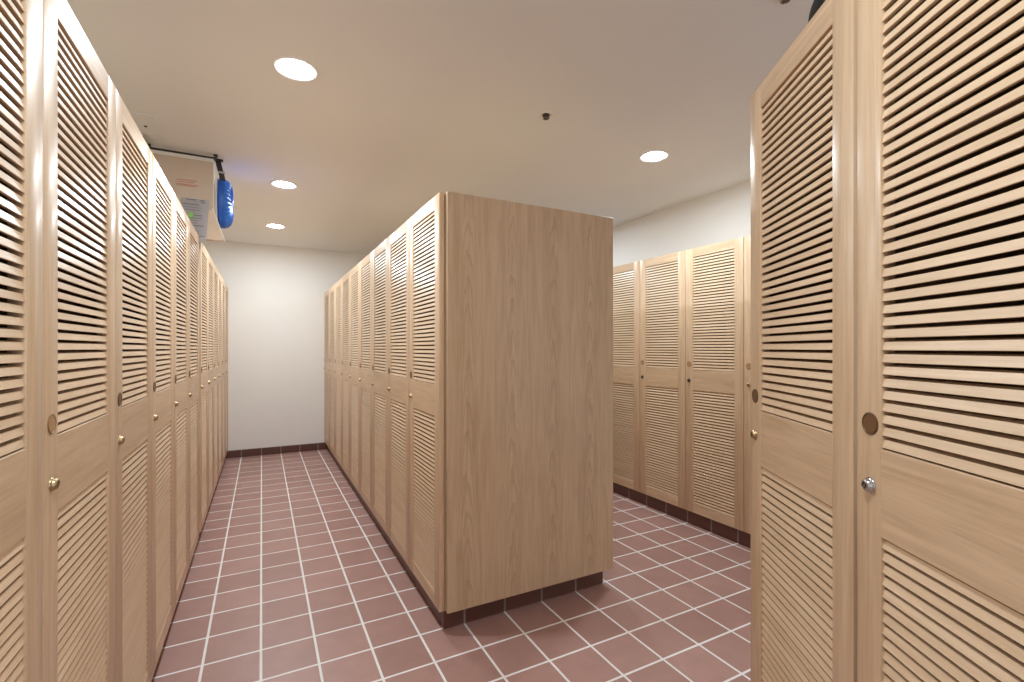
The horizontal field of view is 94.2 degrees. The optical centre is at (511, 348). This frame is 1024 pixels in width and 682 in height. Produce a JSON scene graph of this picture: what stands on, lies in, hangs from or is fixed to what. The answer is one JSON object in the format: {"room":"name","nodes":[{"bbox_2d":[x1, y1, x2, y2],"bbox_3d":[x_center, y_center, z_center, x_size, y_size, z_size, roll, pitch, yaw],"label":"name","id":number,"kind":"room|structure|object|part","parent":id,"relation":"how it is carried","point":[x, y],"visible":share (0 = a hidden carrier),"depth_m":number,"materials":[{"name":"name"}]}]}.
{"room":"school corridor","nodes":[
{"label":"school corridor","id":0,"kind":"room"},
{"bbox_2d":[203,240,367,450],"bbox_3d":[-2.035,0.020,6.285,4.350,2.530,0.100,0,0,-28],"label":"wall","id":1,"kind":"structure","parent":0,"point":[276,293],"depth_m":5.79,"materials":[{"name":"white paint"}]},
{"bbox_2d":[225,442,326,458],"bbox_3d":[-2.852,1.241,5.792,1.125,0.088,0.012,0,0,-28],"label":"baseboard","id":2,"kind":"structure","parent":1,"relation":"attached to","point":[314,446],"depth_m":5.78,"materials":[{"name":"brown tile"}]},
{"bbox_2d":[66,0,813,253],"bbox_3d":[0.027,-1.295,2.365,4.350,0.100,8.960,0,0,-28],"label":"ceiling","id":3,"kind":"structure","parent":0,"point":[410,102],"depth_m":2.35,"materials":[{"name":"paint"}]},
{"bbox_2d":[129,111,165,139],"bbox_3d":[-2.090,-1.242,2.641,0.230,0.007,0.330,0,0,-28],"label":"ceiling access panel","id":4,"kind":"object","parent":3,"relation":"attached to","point":[145,123],"visible":0.59,"depth_m":2.66,"materials":[{"name":"paint"}]},
{"bbox_2d":[142,135,217,159],"bbox_3d":[-2.028,-1.232,2.916,0.375,0.026,0.190,0,0,-28],"label":"rail","id":5,"kind":"object","parent":3,"relation":"attached to","point":[148,144],"visible":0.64,"depth_m":2.98,"materials":[{"name":"black metal"}]},
{"bbox_3d":[-2.061,-1.224,2.989,0.355,0.010,0.014,0,0,-28],"label":"cross rail","id":6,"kind":"part","parent":5,"relation":"part of","materials":[{"name":"black plastic"}]},
{"bbox_2d":[214,159,233,228],"bbox_3d":[-1.950,-1.028,3.223,0.106,0.434,0.282,0,0,-28],"label":"bag","id":7,"kind":"object","parent":5,"relation":"hanging from","point":[224,191],"visible":0.96,"depth_m":3.13,"materials":[{"name":"blue fabric"}]},
{"bbox_2d":[265,224,285,228],"bbox_3d":[-2.410,-1.242,4.847,0.192,0.005,0.192,0,0,-28],"label":"recessed light","id":8,"kind":"object","parent":3,"relation":"in","point":[276,226],"visible":1,"depth_m":4.85,"materials":[{"name":"white"}]},
{"bbox_2d":[270,180,297,188],"bbox_3d":[-1.734,-1.242,3.619,0.192,0.005,0.192,0,0,-28],"label":"recessed light","id":9,"kind":"object","parent":3,"relation":"in","point":[282,184],"visible":1,"depth_m":3.61,"materials":[{"name":"white"}]},
{"bbox_2d":[272,56,318,81],"bbox_3d":[-0.964,-1.242,2.121,0.192,0.005,0.192,0,0,-28],"label":"recessed light","id":10,"kind":"object","parent":3,"relation":"in","point":[290,67],"visible":1,"depth_m":2.11,"materials":[{"name":"white"}]},
{"bbox_2d":[538,111,553,119],"bbox_3d":[0.181,-1.234,2.539,0.084,0.021,0.084,0,0,-28],"label":"sprinkler head","id":11,"kind":"object","parent":3,"relation":"attached to","point":[544,115],"visible":1,"depth_m":2.53},
{"bbox_3d":[0.181,-1.234,2.539,0.042,0.021,0.040,0,0,-28],"label":"frame","id":12,"kind":"part","parent":11,"relation":"part of","materials":[{"name":"grey metal"}]},
{"bbox_2d":[639,150,669,161],"bbox_3d":[0.920,-1.242,3.083,0.192,0.005,0.192,0,0,-28],"label":"recessed light","id":13,"kind":"object","parent":3,"relation":"in","point":[654,155],"visible":1,"depth_m":3.08,"materials":[{"name":"white"}]},
{"bbox_2d":[772,0,790,4],"bbox_3d":[0.965,-1.234,1.678,0.084,0.021,0.084,0,0,-28],"label":"sprinkler head","id":14,"kind":"object","parent":3,"relation":"attached to","point":[782,2],"visible":1,"depth_m":1.69},
{"bbox_2d":[151,449,750,681],"bbox_3d":[0.027,1.335,2.365,4.350,0.100,8.960,0,0,-28],"label":"floor","id":15,"kind":"structure","parent":0,"point":[290,577],"depth_m":2.34,"materials":[{"name":"red tile"}]},
{"bbox_2d":[327,446,602,628],"bbox_3d":[-0.929,1.235,4.328,0.915,0.100,4.394,0,0,-28],"label":"baseboard","id":16,"kind":"structure","parent":15,"relation":"on","point":[456,618],"depth_m":2.40,"materials":[{"name":"brown tile"}]},
{"bbox_2d":[324,290,328,446],"bbox_3d":[-1.846,0.242,6.046,0.975,1.885,0.487,0,0,-28],"label":"locker","id":17,"kind":"object","parent":16,"relation":"on","point":[326,294],"visible":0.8,"depth_m":5.89,"materials":[{"name":"brown wood"}]},
{"bbox_2d":[329,284,334,455],"bbox_3d":[-1.617,0.242,5.612,0.975,1.885,0.487,0,0,-28],"label":"locker","id":18,"kind":"object","parent":16,"relation":"on","point":[332,289],"visible":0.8,"depth_m":5.44,"materials":[{"name":"brown wood"}]},
{"bbox_2d":[334,278,341,466],"bbox_3d":[-1.389,0.242,5.177,0.975,1.885,0.487,0,0,-28],"label":"locker","id":19,"kind":"object","parent":16,"relation":"on","point":[338,286],"visible":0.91,"depth_m":4.96,"materials":[{"name":"brown wood"}]},
{"bbox_2d":[341,271,349,478],"bbox_3d":[-1.160,0.242,4.742,0.975,1.885,0.487,0,0,-28],"label":"locker","id":20,"kind":"object","parent":16,"relation":"on","point":[345,373],"visible":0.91,"depth_m":4.53,"materials":[{"name":"brown wood"}]},
{"bbox_2d":[349,262,359,493],"bbox_3d":[-0.931,0.242,4.308,0.975,1.885,0.487,0,0,-28],"label":"locker","id":21,"kind":"object","parent":16,"relation":"on","point":[354,376],"visible":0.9,"depth_m":4.09,"materials":[{"name":"brown wood"}]},
{"bbox_2d":[359,252,371,511],"bbox_3d":[-0.703,0.242,3.873,0.975,1.885,0.487,0,0,-28],"label":"locker","id":22,"kind":"object","parent":16,"relation":"on","point":[365,379],"visible":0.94,"depth_m":3.66,"materials":[{"name":"brown wood"}]},
{"bbox_2d":[371,238,387,534],"bbox_3d":[-0.474,0.242,3.438,0.975,1.885,0.487,0,0,-28],"label":"locker","id":23,"kind":"object","parent":16,"relation":"on","point":[379,383],"visible":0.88,"depth_m":3.21,"materials":[{"name":"brown wood"}]},
{"bbox_2d":[387,219,409,567],"bbox_3d":[-0.245,0.242,3.004,0.975,1.885,0.487,0,0,-28],"label":"locker","id":24,"kind":"object","parent":16,"relation":"on","point":[398,388],"visible":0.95,"depth_m":2.77,"materials":[{"name":"brown wood"}]},
{"bbox_2d":[409,192,445,611],"bbox_3d":[-0.017,0.242,2.569,0.975,1.885,0.487,0,0,-28],"label":"locker","id":25,"kind":"object","parent":16,"relation":"on","point":[427,395],"visible":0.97,"depth_m":2.27,"materials":[{"name":"brown wood"}]},
{"bbox_2d":[446,191,612,613],"bbox_3d":[0.123,0.242,2.349,0.939,1.885,0.022,0,0,-28],"label":"end panel","id":26,"kind":"object","parent":25,"relation":"attached to","point":[529,288],"visible":1,"depth_m":2.31,"materials":[{"name":"brown wood"}]},
{"bbox_3d":[0.863,1.236,0.838,0.370,0.099,0.910,0,0,4],"label":"baseboard","id":27,"kind":"structure","parent":15,"relation":"on","visible":0},
{"bbox_2d":[750,0,856,681],"bbox_3d":[0.857,0.242,1.076,0.450,1.885,0.464,0,0,5],"label":"locker","id":28,"kind":"object","parent":27,"relation":"on","point":[803,434],"visible":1,"depth_m":1.05,"materials":[{"name":"brown wood"}]},
{"bbox_3d":[0.657,0.235,1.294,0.011,0.026,0.026,0,0,5],"label":"knob","id":29,"kind":"part","parent":28,"relation":"part of","materials":[{"name":"gold metal"}]},
{"bbox_3d":[0.661,0.130,1.294,0.003,0.038,0.038,0,0,5],"label":"number plate","id":30,"kind":"part","parent":28,"relation":"part of","materials":[{"name":"brown wood"}]},
{"bbox_2d":[808,0,824,22],"bbox_3d":[0.823,-0.819,1.122,0.190,0.241,0.230,0,0,5],"label":"bag","id":31,"kind":"object","parent":28,"relation":"on","point":[817,4],"visible":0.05,"depth_m":1.15,"materials":[{"name":"fabric"}]},
{"bbox_2d":[857,0,1023,681],"bbox_3d":[0.816,0.242,0.603,0.450,1.885,0.464,0,0,3],"label":"locker","id":32,"kind":"object","parent":27,"relation":"on","point":[940,83],"visible":1,"depth_m":0.70,"materials":[{"name":"brown wood"}]},
{"bbox_3d":[0.606,0.233,0.810,0.011,0.026,0.026,0,0,3],"label":"knob","id":33,"kind":"part","parent":32,"relation":"part of","materials":[{"name":"silver metal"}]},
{"bbox_3d":[0.609,0.128,0.810,0.003,0.038,0.038,0,0,3],"label":"number plate","id":34,"kind":"part","parent":32,"relation":"part of","materials":[{"name":"brown"}]},
{"bbox_3d":[-2.250,1.235,2.836,0.558,0.100,5.780,0,0,-28],"label":"baseboard","id":35,"kind":"structure","parent":15,"relation":"on","visible":0},
{"bbox_2d":[0,0,42,681],"bbox_3d":[-0.969,0.242,0.516,0.560,1.885,0.476,0,0,-28],"label":"locker","id":36,"kind":"object","parent":35,"relation":"on","point":[21,21],"visible":1,"depth_m":0.79,"materials":[{"name":"brown wood"}]},
{"bbox_2d":[43,0,115,681],"bbox_3d":[-1.192,0.242,0.941,0.560,1.885,0.476,0,0,-28],"label":"locker","id":37,"kind":"object","parent":35,"relation":"on","point":[79,95],"visible":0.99,"depth_m":1.04,"materials":[{"name":"brown wood"}]},
{"bbox_3d":[-0.858,0.141,0.887,0.003,0.038,0.038,0,0,-28],"label":"number plate","id":38,"kind":"part","parent":37,"relation":"part of","materials":[{"name":"brown"}]},
{"bbox_3d":[-0.854,0.254,0.888,0.011,0.026,0.026,0,0,-28],"label":"knob","id":39,"kind":"part","parent":37,"relation":"part of","materials":[{"name":"gold metal"}]},
{"bbox_2d":[116,89,151,681],"bbox_3d":[-1.416,0.242,1.366,0.560,1.885,0.476,0,0,-28],"label":"locker","id":40,"kind":"object","parent":35,"relation":"on","point":[133,154],"visible":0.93,"depth_m":1.48,"materials":[{"name":"brown wood"}]},
{"bbox_3d":[-1.081,0.141,1.312,0.003,0.038,0.038,0,0,-28],"label":"number plate","id":41,"kind":"part","parent":40,"relation":"part of","materials":[{"name":"brown wood"}]},
{"bbox_3d":[-1.078,0.254,1.313,0.011,0.026,0.026,0,0,-28],"label":"knob","id":42,"kind":"part","parent":40,"relation":"part of","materials":[{"name":"gold metal"}]},
{"bbox_2d":[152,154,173,677],"bbox_3d":[-1.639,0.242,1.791,0.560,1.885,0.476,0,0,-28],"label":"locker","id":43,"kind":"object","parent":35,"relation":"on","point":[162,192],"visible":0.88,"depth_m":1.90,"materials":[{"name":"brown wood"}]},
{"bbox_2d":[174,193,188,611],"bbox_3d":[-1.863,0.242,2.216,0.560,1.885,0.476,0,0,-28],"label":"locker","id":44,"kind":"object","parent":35,"relation":"on","point":[181,220],"visible":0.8,"depth_m":2.34,"materials":[{"name":"brown wood"}]},
{"bbox_2d":[189,219,198,565],"bbox_3d":[-2.086,0.242,2.640,0.560,1.885,0.476,0,0,-28],"label":"locker","id":45,"kind":"object","parent":35,"relation":"on","point":[193,236],"visible":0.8,"depth_m":2.79,"materials":[{"name":"brown wood"}]},
{"bbox_2d":[199,242,199,532],"bbox_3d":[-2.116,0.244,2.948,0.294,1.881,0.086,0,0,-28],"label":"strip","id":46,"kind":"object","parent":35,"relation":"on","point":[199,242],"visible":0.1,"depth_m":3.05,"materials":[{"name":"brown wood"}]},
{"bbox_2d":[152,153,225,241],"bbox_3d":[-2.062,-0.946,3.020,0.422,0.500,0.074,0,0,-28],"label":"carton","id":47,"kind":"object","parent":46,"relation":"on","point":[188,178],"visible":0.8,"depth_m":3.01,"materials":[{"name":"white cardboard"}]},
{"bbox_2d":[176,178,198,186],"bbox_3d":[-2.043,-1.039,2.992,0.120,0.042,0.001,0,0,-28],"label":"print","id":48,"kind":"object","parent":47,"relation":"attached to","point":[180,182],"depth_m":2.99,"materials":[{"name":"brown"}]},
{"bbox_2d":[182,197,208,242],"bbox_3d":[-2.000,-0.805,2.994,0.159,0.279,0.020,0,0,-28],"label":"paper sheet","id":49,"kind":"object","parent":47,"relation":"attached to","point":[197,210],"visible":0.7,"depth_m":3.01,"materials":[{"name":"white paper"}]},
{"bbox_2d":[183,198,204,236],"bbox_3d":[-1.999,-0.821,2.991,0.117,0.234,0.012,0,0,-28],"label":"print","id":50,"kind":"object","parent":49,"relation":"attached to","point":[194,209],"depth_m":3.00,"materials":[{"name":"grey paper"}]},
{"bbox_3d":[-1.935,-1.040,3.089,0.005,0.307,0.066,0,0,-28],"label":"panel","id":51,"kind":"part","parent":47,"relation":"part of","materials":[{"name":"white cardboard"}]},
{"bbox_2d":[200,242,207,531],"bbox_3d":[-2.350,0.242,3.142,0.560,1.885,0.466,0,0,-28],"label":"locker","id":52,"kind":"object","parent":35,"relation":"on","point":[203,252],"visible":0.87,"depth_m":3.26,"materials":[{"name":"brown wood"}]},
{"bbox_2d":[208,253,213,508],"bbox_3d":[-2.569,0.242,3.558,0.560,1.885,0.466,0,0,-28],"label":"locker","id":53,"kind":"object","parent":35,"relation":"on","point":[210,261],"visible":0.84,"depth_m":3.71,"materials":[{"name":"brown wood"}]},
{"bbox_2d":[214,264,217,490],"bbox_3d":[-2.788,0.242,3.974,0.560,1.885,0.466,0,0,-28],"label":"locker","id":54,"kind":"object","parent":35,"relation":"on","point":[215,268],"visible":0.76,"depth_m":4.13,"materials":[{"name":"brown wood"}]},
{"bbox_2d":[218,271,221,478],"bbox_3d":[-3.006,0.242,4.390,0.560,1.885,0.466,0,0,-28],"label":"locker","id":55,"kind":"object","parent":35,"relation":"on","point":[219,275],"visible":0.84,"depth_m":4.53,"materials":[{"name":"brown wood"}]},
{"bbox_2d":[222,278,224,466],"bbox_3d":[-3.225,0.242,4.806,0.560,1.885,0.466,0,0,-28],"label":"locker","id":56,"kind":"object","parent":35,"relation":"on","point":[223,282],"visible":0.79,"depth_m":4.93,"materials":[{"name":"brown wood"}]},
{"bbox_2d":[225,284,227,457],"bbox_3d":[-3.444,0.242,5.222,0.560,1.885,0.466,0,0,-28],"label":"locker","id":57,"kind":"object","parent":35,"relation":"on","point":[226,287],"visible":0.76,"depth_m":5.35,"materials":[{"name":"brown wood"}]},
{"bbox_2d":[613,180,750,266],"bbox_3d":[1.908,0.020,3.354,0.100,2.530,8.760,0,0,-28],"label":"wall","id":58,"kind":"structure","parent":0,"point":[725,214],"depth_m":4.04,"materials":[{"name":"white paint"}]},
{"bbox_2d":[613,482,750,547],"bbox_3d":[0.893,1.235,4.719,0.425,0.100,5.400,0,0,-28],"label":"baseboard","id":59,"kind":"structure","parent":58,"relation":"attached to","point":[743,538],"depth_m":3.50,"materials":[{"name":"brown tile"}]},
{"bbox_2d":[613,261,639,491],"bbox_3d":[1.128,0.233,4.229,0.450,1.904,0.475,0,0,-28],"label":"locker","id":60,"kind":"object","parent":59,"relation":"on","point":[626,277],"visible":0.36,"depth_m":4.07,"materials":[{"name":"brown wood"}]},
{"bbox_2d":[640,250,685,508],"bbox_3d":[1.351,0.233,3.805,0.450,1.904,0.475,0,0,-28],"label":"locker","id":61,"kind":"object","parent":59,"relation":"on","point":[662,278],"visible":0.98,"depth_m":3.71,"materials":[{"name":"brown wood"}]},
{"bbox_2d":[686,237,743,531],"bbox_3d":[1.574,0.233,3.381,0.450,1.904,0.475,0,0,-28],"label":"locker","id":62,"kind":"object","parent":59,"relation":"on","point":[714,272],"visible":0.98,"depth_m":3.27,"materials":[{"name":"brown wood"}]},
{"bbox_2d":[744,235,750,533],"bbox_3d":[1.797,0.233,2.957,0.450,1.904,0.475,0,0,-28],"label":"locker","id":63,"kind":"object","parent":59,"relation":"on","point":[747,239],"visible":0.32,"depth_m":3.04,"materials":[{"name":"brown wood"}]}
]}

